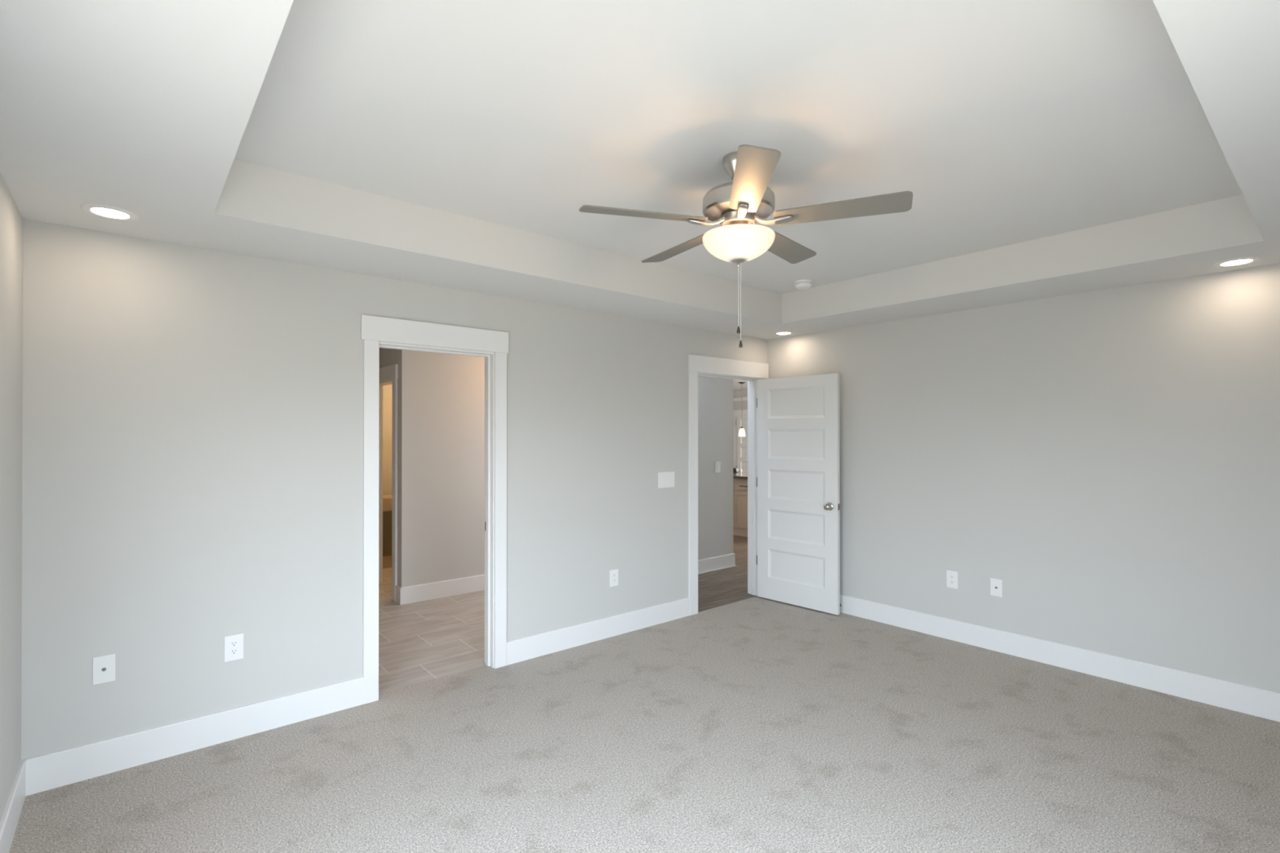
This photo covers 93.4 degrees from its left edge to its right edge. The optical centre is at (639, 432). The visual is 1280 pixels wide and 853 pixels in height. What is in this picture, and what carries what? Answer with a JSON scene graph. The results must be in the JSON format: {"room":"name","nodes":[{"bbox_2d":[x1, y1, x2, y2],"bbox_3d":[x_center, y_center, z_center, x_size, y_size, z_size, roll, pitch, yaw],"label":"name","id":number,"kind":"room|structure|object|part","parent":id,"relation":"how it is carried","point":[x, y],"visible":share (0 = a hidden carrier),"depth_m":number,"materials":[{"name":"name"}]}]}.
{"room":"empty bedroom","nodes":[
{"label":"empty bedroom","id":0,"kind":"room"},
{"bbox_2d":[0,173,22,822],"bbox_3d":[-1.341,0.127,0.952,0.120,2.800,4.085,0,0,-40],"label":"wall","id":1,"kind":"structure","parent":0,"point":[11,218],"depth_m":2.29,"materials":[{"name":"grey paint"}]},
{"bbox_2d":[0,759,26,852],"bbox_3d":[-1.329,1.452,1.037,0.015,0.151,3.965,0,0,-40],"label":"baseboard","id":2,"kind":"structure","parent":1,"relation":"attached to","point":[11,816],"depth_m":2.29,"materials":[{"name":"white paint"}]},
{"bbox_2d":[382,384,391,494],"bbox_3d":[-3.377,0.331,7.482,3.000,2.440,0.120,0,0,-40],"label":"wall","id":3,"kind":"structure","parent":0,"point":[387,389],"depth_m":7.58,"materials":[{"name":"grey paint"}]},
{"bbox_2d":[379,347,397,585],"bbox_3d":[-2.882,0.327,6.394,0.115,2.440,2.180,0,0,-40],"label":"wall","id":4,"kind":"structure","parent":0,"point":[388,357],"depth_m":5.73,"materials":[{"name":"grey paint"}]},
{"bbox_2d":[378,364,397,601],"bbox_3d":[-2.474,0.459,5.894,0.137,2.172,0.914,0,0,-40],"label":"door frame","id":5,"kind":"structure","parent":4,"relation":"attached to","point":[388,375],"depth_m":5.58,"materials":[{"name":"white paint"}]},
{"bbox_3d":[-2.518,-0.561,5.861,0.022,0.132,0.914,0,0,-40],"label":"head casing","id":6,"kind":"part","parent":5,"relation":"part of","materials":[{"name":"white paint"}]},
{"bbox_3d":[-2.261,0.524,5.555,0.018,2.040,0.092,0,0,-40],"label":"casing","id":7,"kind":"part","parent":5,"relation":"part of","materials":[{"name":"white paint"}]},
{"bbox_2d":[21,218,767,759],"bbox_3d":[-0.732,0.199,4.219,5.269,2.920,0.120,0,0,-40],"label":"wall","id":8,"kind":"structure","parent":0,"point":[193,421],"depth_m":3.08,"materials":[{"name":"grey paint"}]},
{"bbox_2d":[92,653,115,684],"bbox_3d":[-2.409,1.063,2.710,0.077,0.122,0.016,0,0,-40],"label":"cable plate","id":9,"kind":"object","parent":8,"relation":"attached to","point":[104,666],"visible":1,"depth_m":2.71,"materials":[{"name":"white plastic"}]},
{"bbox_2d":[25,676,363,795],"bbox_3d":[-2.083,1.459,2.985,1.346,0.151,0.015,0,0,-40],"label":"baseboard","id":10,"kind":"structure","parent":8,"relation":"attached to","point":[51,771],"depth_m":2.88,"materials":[{"name":"white paint"}]},
{"bbox_2d":[224,633,243,662],"bbox_3d":[-2.039,1.079,3.028,0.081,0.126,0.008,0,0,-40],"label":"wall outlet","id":11,"kind":"object","parent":8,"relation":"attached to","point":[233,644],"visible":1,"depth_m":3.03,"materials":[{"name":"white plastic"}]},
{"bbox_2d":[230,648,238,654],"bbox_3d":[-2.037,1.098,3.026,0.034,0.027,0.002,0,0,-40],"label":"receptacle","id":12,"kind":"object","parent":11,"relation":"attached to","point":[233,651],"depth_m":3.03,"materials":[{"name":"grey plastic"}]},
{"bbox_2d":[230,640,238,647],"bbox_3d":[-2.037,1.059,3.026,0.034,0.027,0.002,0,0,-40],"label":"receptacle","id":13,"kind":"object","parent":11,"relation":"attached to","point":[233,643],"depth_m":3.03,"materials":[{"name":"grey plastic"}]},
{"bbox_2d":[360,314,508,704],"bbox_3d":[-1.273,0.435,3.760,0.936,2.205,0.162,0,0,-40],"label":"door frame","id":14,"kind":"structure","parent":8,"relation":"attached to","point":[376,332],"depth_m":3.73,"materials":[{"name":"white paint"}]},
{"bbox_3d":[-1.538,0.503,3.447,0.081,2.066,0.018,0,0,-40],"label":"casing","id":15,"kind":"part","parent":14,"relation":"part of","materials":[{"name":"white paint"}]},
{"bbox_3d":[-1.228,-0.598,3.709,0.918,0.139,0.022,0,0,-40],"label":"head casing","id":16,"kind":"part","parent":14,"relation":"part of","materials":[{"name":"white paint"}]},
{"bbox_3d":[-1.319,0.435,3.814,0.936,2.205,0.020,0,0,-40],"label":"casing","id":17,"kind":"part","parent":14,"relation":"part of","materials":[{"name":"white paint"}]},
{"bbox_3d":[-0.919,0.505,3.969,0.083,2.066,0.018,0,0,-40],"label":"casing","id":18,"kind":"part","parent":14,"relation":"part of","materials":[{"name":"white paint"}]},
{"bbox_2d":[506,597,689,665],"bbox_3d":[-0.236,1.465,4.545,1.714,0.151,0.015,0,0,-40],"label":"baseboard","id":19,"kind":"structure","parent":8,"relation":"attached to","point":[519,650],"depth_m":4.44,"materials":[{"name":"white paint"}]},
{"bbox_2d":[609,568,618,586],"bbox_3d":[-0.196,1.102,4.584,0.081,0.126,0.008,0,0,-40],"label":"wall outlet","id":20,"kind":"object","parent":8,"relation":"attached to","point":[614,574],"visible":1,"depth_m":4.58,"materials":[{"name":"white plastic"}]},
{"bbox_2d":[657,471,674,488],"bbox_3d":[0.217,0.384,4.936,0.180,0.128,0.009,0,0,-40],"label":"light switch","id":21,"kind":"object","parent":8,"relation":"attached to","point":[665,479],"visible":1,"depth_m":4.93,"materials":[{"name":"white plastic"}]},
{"bbox_2d":[688,354,768,615],"bbox_3d":[0.774,0.441,5.489,1.064,2.206,0.162,0,0,-40],"label":"door frame","id":22,"kind":"structure","parent":8,"relation":"attached to","point":[698,366],"depth_m":5.36,"materials":[{"name":"white paint"}]},
{"bbox_3d":[0.454,0.511,5.129,0.099,2.062,0.018,0,0,-40],"label":"casing","id":23,"kind":"part","parent":22,"relation":"part of","materials":[{"name":"white paint"}]},
{"bbox_3d":[0.820,-0.591,5.440,1.063,0.144,0.022,0,0,-40],"label":"head casing","id":24,"kind":"part","parent":22,"relation":"part of","materials":[{"name":"white paint"}]},
{"bbox_3d":[0.723,0.441,5.538,1.048,2.206,0.020,0,0,-40],"label":"casing","id":25,"kind":"part","parent":22,"relation":"part of","materials":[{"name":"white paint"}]},
{"bbox_2d":[757,373,839,614],"bbox_3d":[1.392,0.514,5.369,0.173,2.030,0.833,0,0,-43],"label":"door","id":26,"kind":"structure","parent":22,"relation":"attached to","point":[798,422],"depth_m":5.34,"materials":[{"name":"white paint"}]},
{"bbox_3d":[1.586,0.623,5.089,0.069,0.068,0.068,0,0,-43],"label":"knob","id":27,"kind":"part","parent":26,"relation":"part of","materials":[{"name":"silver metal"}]},
{"bbox_2d":[397,349,484,587],"bbox_3d":[-1.467,0.326,6.088,1.881,2.440,0.115,0,0,-40],"label":"wall","id":28,"kind":"structure","parent":0,"point":[441,397],"depth_m":5.66,"materials":[{"name":"grey paint"}]},
{"bbox_2d":[395,574,484,604],"bbox_3d":[-1.513,1.470,6.034,1.776,0.151,0.128,0,0,-40],"label":"baseboard","id":29,"kind":"structure","parent":28,"relation":"attached to","point":[419,593],"depth_m":5.64,"materials":[{"name":"white paint"}]},
{"bbox_2d":[0,0,1279,339],"bbox_3d":[0.587,-1.087,2.664,5.029,0.360,3.965,0,0,-40],"label":"ceiling","id":30,"kind":"structure","parent":0,"point":[1042,148],"depth_m":2.20,"materials":[{"name":"white paint"}]},
{"bbox_2d":[80,204,138,220],"bbox_3d":[-2.179,-0.905,2.480,0.181,0.005,0.181,0,0,-40],"label":"recessed light","id":31,"kind":"object","parent":30,"relation":"in","point":[103,211],"visible":1,"depth_m":2.47,"materials":[{"name":"white paint"}]},
{"bbox_2d":[578,144,912,347],"bbox_3d":[0.409,-0.753,2.557,1.280,0.792,1.270,0,0,-40],"label":"ceiling fan","id":32,"kind":"object","parent":30,"relation":"hanging from","point":[738,205],"visible":1,"depth_m":2.41,"materials":[{"name":"grey metal"}]},
{"bbox_3d":[0.018,-0.877,2.420,0.514,0.006,0.135,0,11,-15],"label":"blade","id":33,"kind":"part","parent":32,"relation":"part of","materials":[{"name":"grey wood"}]},
{"bbox_3d":[0.192,-0.876,2.865,0.135,0.006,0.514,-13,7,-32],"label":"blade","id":34,"kind":"part","parent":32,"relation":"part of","materials":[{"name":"grey wood"}]},
{"bbox_3d":[0.412,-0.572,2.521,0.004,0.255,0.003,0,0,-40],"label":"pull chain","id":35,"kind":"part","parent":32,"relation":"part of","materials":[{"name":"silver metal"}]},
{"bbox_3d":[0.412,-0.431,2.521,0.015,0.030,0.015,0,0,-40],"label":"pull knob","id":36,"kind":"part","parent":32,"relation":"part of","materials":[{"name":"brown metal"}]},
{"bbox_3d":[0.412,-0.769,2.522,0.300,0.108,0.300,0,0,-40],"label":"lamp shade","id":37,"kind":"part","parent":32,"relation":"part of","materials":[{"name":"white glass"}]},
{"bbox_3d":[0.421,-0.549,2.521,0.004,0.327,0.003,0,0,-40],"label":"pull chain","id":38,"kind":"part","parent":32,"relation":"part of","materials":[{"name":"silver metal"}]},
{"bbox_3d":[0.388,-0.878,2.116,0.135,0.006,0.514,11,0,3],"label":"blade","id":39,"kind":"part","parent":32,"relation":"part of","materials":[{"name":"grey"}]},
{"bbox_3d":[0.670,-0.876,2.837,0.135,0.006,0.514,-15,-9,38],"label":"blade","id":40,"kind":"part","parent":32,"relation":"part of","materials":[{"name":"grey wood"}]},
{"bbox_3d":[0.790,-0.877,2.374,0.514,0.006,0.135,0,-11,21],"label":"blade","id":41,"kind":"part","parent":32,"relation":"part of","materials":[{"name":"grey wood"}]},
{"bbox_2d":[773,331,794,334],"bbox_3d":[1.290,-0.894,5.412,0.181,0.005,0.181,0,0,-40],"label":"recessed light","id":42,"kind":"object","parent":30,"relation":"in","point":[778,332],"visible":1,"depth_m":5.41,"materials":[{"name":"white"}]},
{"bbox_2d":[794,280,812,289],"bbox_3d":[1.233,-1.116,4.555,0.128,0.052,0.128,0,0,-40],"label":"smoke detector","id":43,"kind":"object","parent":30,"relation":"attached to","point":[800,284],"visible":1,"depth_m":4.51,"materials":[{"name":"white plastic"}]},
{"bbox_2d":[1213,257,1261,266],"bbox_3d":[3.155,-0.902,3.189,0.181,0.005,0.181,0,0,-40],"label":"recessed light","id":44,"kind":"object","parent":30,"relation":"in","point":[1237,261],"visible":1,"depth_m":3.18,"materials":[{"name":"white"}]},
{"bbox_2d":[8,534,1279,852],"bbox_3d":[0.667,1.615,8.665,13.149,0.120,13.285,0,0,-40],"label":"floor","id":45,"kind":"structure","parent":0,"point":[756,724],"depth_m":2.82,"materials":[{"name":"beige carpet"}]},
{"bbox_2d":[382,494,391,568],"bbox_3d":[-2.841,1.150,7.239,0.970,0.800,0.460,0,0,-40],"label":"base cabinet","id":46,"kind":"object","parent":45,"relation":"on","point":[387,499],"visible":0.02,"depth_m":6.91,"materials":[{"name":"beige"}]},
{"bbox_2d":[733,478,747,537],"bbox_3d":[1.764,1.123,9.257,0.650,0.868,1.500,0,0,-40],"label":"base cabinet","id":47,"kind":"object","parent":45,"relation":"on","point":[740,486],"visible":0.19,"depth_m":9.10,"materials":[{"name":"beige paint"}]},
{"bbox_3d":[1.290,1.155,9.376,0.020,0.555,0.446,0,0,-40],"label":"cabinet door","id":48,"kind":"part","parent":47,"relation":"part of","materials":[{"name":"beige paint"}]},
{"bbox_2d":[733,471,747,479],"bbox_3d":[1.908,0.671,9.379,1.035,0.037,1.560,0,0,-40],"label":"countertop","id":49,"kind":"structure","parent":47,"relation":"on","point":[744,475],"depth_m":9.24,"materials":[{"name":"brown stone"}]},
{"bbox_2d":[733,467,738,472],"bbox_3d":[1.586,0.620,10.050,0.070,0.070,0.100,0,0,-40],"label":"planter box","id":50,"kind":"object","parent":49,"relation":"on","point":[735,469],"visible":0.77,"depth_m":10.01,"materials":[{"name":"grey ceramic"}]},
{"bbox_3d":[1.583,0.786,9.030,0.020,0.160,0.446,0,0,-40],"label":"drawer","id":51,"kind":"part","parent":47,"relation":"part of","materials":[{"name":"beige paint"}]},
{"bbox_3d":[1.583,1.154,9.029,0.020,0.555,0.446,0,0,-40],"label":"cabinet door","id":52,"kind":"part","parent":47,"relation":"part of","materials":[{"name":"beige paint"}]},
{"bbox_2d":[697,376,733,559],"bbox_3d":[0.436,0.147,6.531,1.598,2.800,0.115,0,0,-40],"label":"wall","id":53,"kind":"structure","parent":0,"point":[715,395],"depth_m":6.80,"materials":[{"name":"grey paint"}]},
{"bbox_2d":[697,553,736,574],"bbox_3d":[0.450,1.472,6.530,1.625,0.151,0.157,0,0,-40],"label":"baseboard","id":54,"kind":"structure","parent":53,"relation":"attached to","point":[724,562],"depth_m":6.79,"materials":[{"name":"white paint"}]},
{"bbox_2d":[715,461,720,472],"bbox_3d":[0.883,0.389,6.827,0.080,0.126,0.009,0,0,-40],"label":"light switch","id":55,"kind":"object","parent":53,"relation":"attached to","point":[717,464],"visible":1,"depth_m":6.82,"materials":[{"name":"white plastic"}]},
{"bbox_2d":[733,390,747,467],"bbox_3d":[4.111,0.125,14.254,0.120,2.900,9.200,0,0,-40],"label":"wall","id":56,"kind":"structure","parent":0,"point":[737,405],"depth_m":15.93,"materials":[{"name":"grey paint"}]},
{"bbox_2d":[733,409,747,467],"bbox_3d":[2.865,0.488,15.615,0.024,2.185,1.190,0,0,-40],"label":"door frame","id":57,"kind":"structure","parent":56,"relation":"attached to","point":[737,412],"depth_m":15.99,"materials":[{"name":"white paint"}]},
{"bbox_3d":[2.538,0.559,16.006,0.020,2.045,0.130,0,0,-40],"label":"casing","id":58,"kind":"part","parent":57,"relation":"part of","materials":[{"name":"white paint"}]},
{"bbox_3d":[2.865,-0.535,15.619,0.024,0.140,1.190,0,0,-40],"label":"head casing","id":59,"kind":"part","parent":57,"relation":"part of","materials":[{"name":"white paint"}]},
{"bbox_2d":[733,396,747,401],"bbox_3d":[2.759,-0.889,15.733,0.040,0.090,4.800,0,0,-40],"label":"trim","id":60,"kind":"structure","parent":56,"relation":"attached to","point":[745,398],"depth_m":15.86,"materials":[{"name":"white paint"}]},
{"bbox_2d":[736,415,747,471],"bbox_3d":[2.849,0.555,15.613,0.051,2.030,0.868,0,0,-40],"label":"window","id":61,"kind":"structure","parent":56,"relation":"in","point":[742,420],"depth_m":15.81,"materials":[{"name":"white glass"}]},
{"bbox_2d":[733,379,747,391],"bbox_3d":[0.782,-1.234,11.590,8.650,0.200,9.180,0,0,-40],"label":"ceiling","id":62,"kind":"structure","parent":0,"point":[736,385],"depth_m":14.35,"materials":[{"name":"white paint"}]},
{"bbox_2d":[738,382,745,436],"bbox_3d":[2.265,-0.525,13.404,0.150,1.205,0.150,0,0,-40],"label":"pendant light","id":63,"kind":"object","parent":62,"relation":"hanging from","point":[741,433],"visible":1,"depth_m":13.36,"materials":[{"name":"white glass"}]},
{"bbox_3d":[2.265,-0.010,13.402,0.148,0.175,0.148,0,0,-40],"label":"lamp shade","id":64,"kind":"part","parent":63,"relation":"part of","materials":[{"name":"white glass"}]},
{"bbox_2d":[767,263,1279,693],"bbox_3d":[2.592,0.139,4.275,0.120,2.800,4.085,0,0,-40],"label":"wall","id":65,"kind":"structure","parent":0,"point":[1109,457],"depth_m":3.88,"materials":[{"name":"grey paint"}]},
{"bbox_2d":[946,570,958,589],"bbox_3d":[2.325,1.092,4.489,0.008,0.126,0.081,0,0,-40],"label":"wall outlet","id":66,"kind":"object","parent":65,"relation":"attached to","point":[952,576],"visible":1,"depth_m":4.48,"materials":[{"name":"white plastic"}]},
{"bbox_2d":[990,577,1002,597],"bbox_3d":[2.515,1.093,4.258,0.016,0.122,0.077,0,0,-40],"label":"cable plate","id":67,"kind":"object","parent":65,"relation":"attached to","point":[996,585],"visible":1,"depth_m":4.26,"materials":[{"name":"white plastic"}]},
{"bbox_2d":[840,594,1279,722],"bbox_3d":[2.508,1.464,4.265,0.015,0.151,3.945,0,0,-40],"label":"baseboard","id":68,"kind":"structure","parent":65,"relation":"attached to","point":[1251,700],"depth_m":3.85,"materials":[{"name":"white paint"}]}
]}

